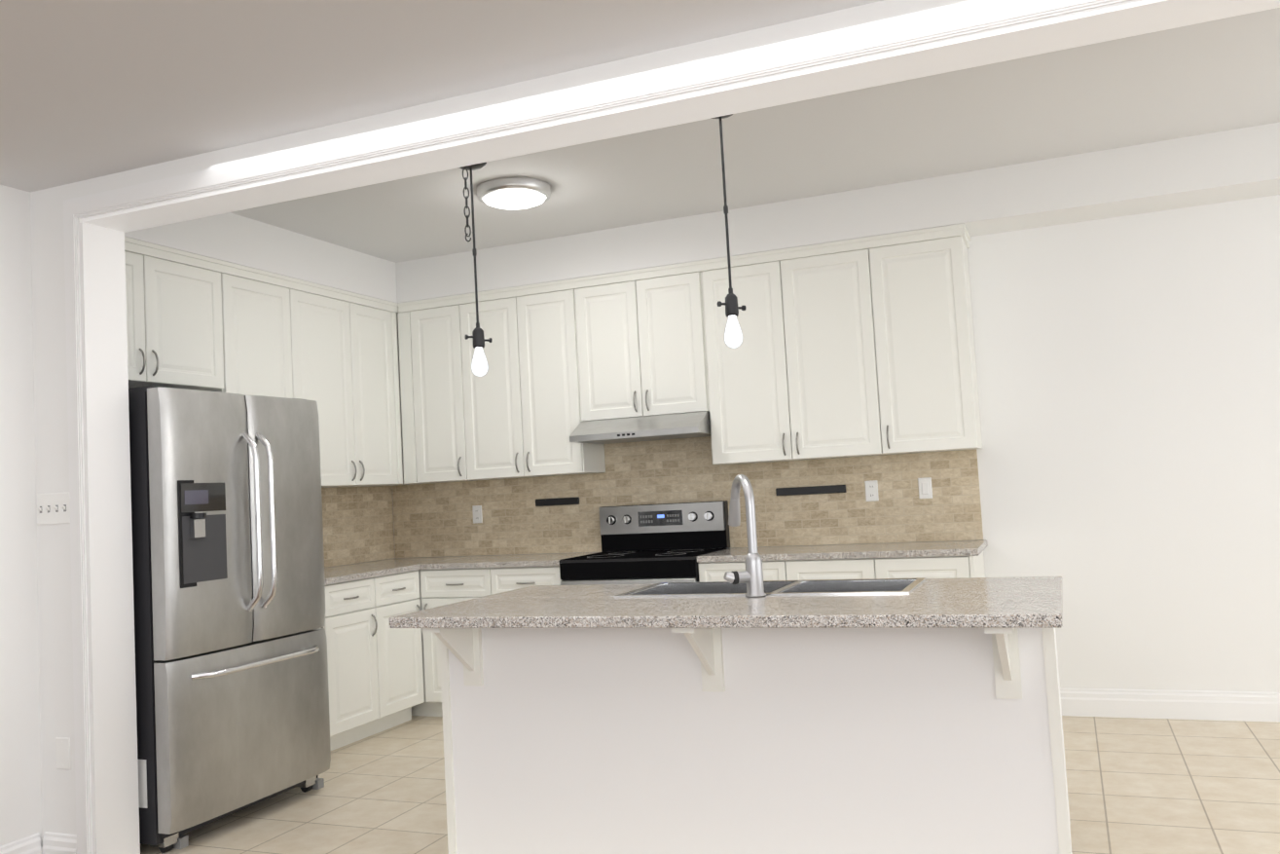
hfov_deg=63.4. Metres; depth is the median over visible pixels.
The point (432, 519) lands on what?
backsplash
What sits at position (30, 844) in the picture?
baseboard
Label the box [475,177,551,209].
flush ceiling light
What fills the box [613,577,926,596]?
sink basin
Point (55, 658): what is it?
wall
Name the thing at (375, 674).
base cabinet
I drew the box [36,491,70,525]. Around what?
light switch
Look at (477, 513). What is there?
outlet
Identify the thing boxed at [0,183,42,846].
wall
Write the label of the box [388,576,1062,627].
island countertop
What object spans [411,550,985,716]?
base cabinet
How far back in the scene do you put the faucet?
3.37 m
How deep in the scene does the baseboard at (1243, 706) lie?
5.16 m
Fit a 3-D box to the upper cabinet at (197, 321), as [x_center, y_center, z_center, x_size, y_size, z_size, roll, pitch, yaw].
[-2.087,-0.241,5.606,0.361,1.148,2.901,-5,-4,22]
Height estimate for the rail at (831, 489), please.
0.044 m
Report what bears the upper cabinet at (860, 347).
attached to the wall at (1128, 399)
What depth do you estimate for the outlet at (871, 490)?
5.75 m
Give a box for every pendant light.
[459,161,492,376]
[710,113,745,348]
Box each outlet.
[55,736,71,768]
[472,505,482,523]
[864,479,878,501]
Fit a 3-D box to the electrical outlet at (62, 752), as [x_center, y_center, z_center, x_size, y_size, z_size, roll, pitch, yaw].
[-2.125,1.201,3.814,0.070,0.115,0.006,-5,-4,22]
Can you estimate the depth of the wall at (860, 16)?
3.15 m
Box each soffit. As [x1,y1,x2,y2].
[124,212,398,303]
[395,122,1279,302]
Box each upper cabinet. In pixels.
[124,236,427,487]
[397,222,982,483]
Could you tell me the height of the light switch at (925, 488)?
0.115 m
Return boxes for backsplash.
[321,485,394,567]
[392,436,983,557]
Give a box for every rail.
[535,496,579,506]
[775,484,846,495]
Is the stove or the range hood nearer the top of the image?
the range hood
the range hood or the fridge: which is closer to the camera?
the fridge
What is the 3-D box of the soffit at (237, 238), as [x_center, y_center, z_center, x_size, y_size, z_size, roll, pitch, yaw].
[-2.086,-0.977,5.907,0.450,0.350,2.600,-5,-4,22]
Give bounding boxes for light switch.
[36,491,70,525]
[917,476,932,498]
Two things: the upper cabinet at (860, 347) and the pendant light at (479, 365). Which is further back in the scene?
the upper cabinet at (860, 347)
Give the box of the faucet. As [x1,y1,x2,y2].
[723,474,766,597]
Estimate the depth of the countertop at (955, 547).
5.31 m
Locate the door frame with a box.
[63,0,1279,853]
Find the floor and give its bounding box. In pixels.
[140,715,1279,853]
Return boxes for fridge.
[128,385,330,852]
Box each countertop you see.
[324,556,444,585]
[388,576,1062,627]
[421,551,598,569]
[696,539,987,562]
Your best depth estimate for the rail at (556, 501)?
6.47 m
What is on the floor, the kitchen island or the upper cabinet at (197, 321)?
the kitchen island
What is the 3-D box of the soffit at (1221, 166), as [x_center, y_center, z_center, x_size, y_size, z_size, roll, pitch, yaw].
[2.063,-1.236,5.381,7.650,0.350,0.450,-5,-4,22]
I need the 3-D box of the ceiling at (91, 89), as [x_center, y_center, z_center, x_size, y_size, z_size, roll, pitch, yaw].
[-1.613,-1.312,0.807,11.000,0.350,6.500,-5,-4,22]
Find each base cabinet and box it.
[320,570,424,750]
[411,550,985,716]
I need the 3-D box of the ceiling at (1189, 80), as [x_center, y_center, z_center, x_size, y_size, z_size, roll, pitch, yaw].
[1.564,-1.411,4.186,7.650,0.090,2.150,-5,-4,22]
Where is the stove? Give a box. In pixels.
[559,500,730,585]
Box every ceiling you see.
[0,0,881,191]
[231,7,1279,262]
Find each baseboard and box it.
[0,832,41,853]
[41,831,76,853]
[1060,687,1279,722]
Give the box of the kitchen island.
[421,627,1072,853]
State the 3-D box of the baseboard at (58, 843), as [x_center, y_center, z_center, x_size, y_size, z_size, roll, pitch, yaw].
[-2.121,1.561,3.793,0.172,0.140,0.016,-5,-4,22]
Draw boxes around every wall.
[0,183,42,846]
[30,181,82,838]
[81,0,983,195]
[392,194,1279,692]
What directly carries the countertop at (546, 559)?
on the base cabinet at (440, 587)
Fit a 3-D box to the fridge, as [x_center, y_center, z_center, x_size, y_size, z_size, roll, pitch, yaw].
[-2.009,0.772,4.516,1.020,1.787,0.931,-5,-4,22]
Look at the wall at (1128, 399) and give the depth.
5.26 m
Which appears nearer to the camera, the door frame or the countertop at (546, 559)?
the door frame
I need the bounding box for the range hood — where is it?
[569,410,710,443]
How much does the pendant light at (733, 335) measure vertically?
0.814 m
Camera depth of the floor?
4.24 m

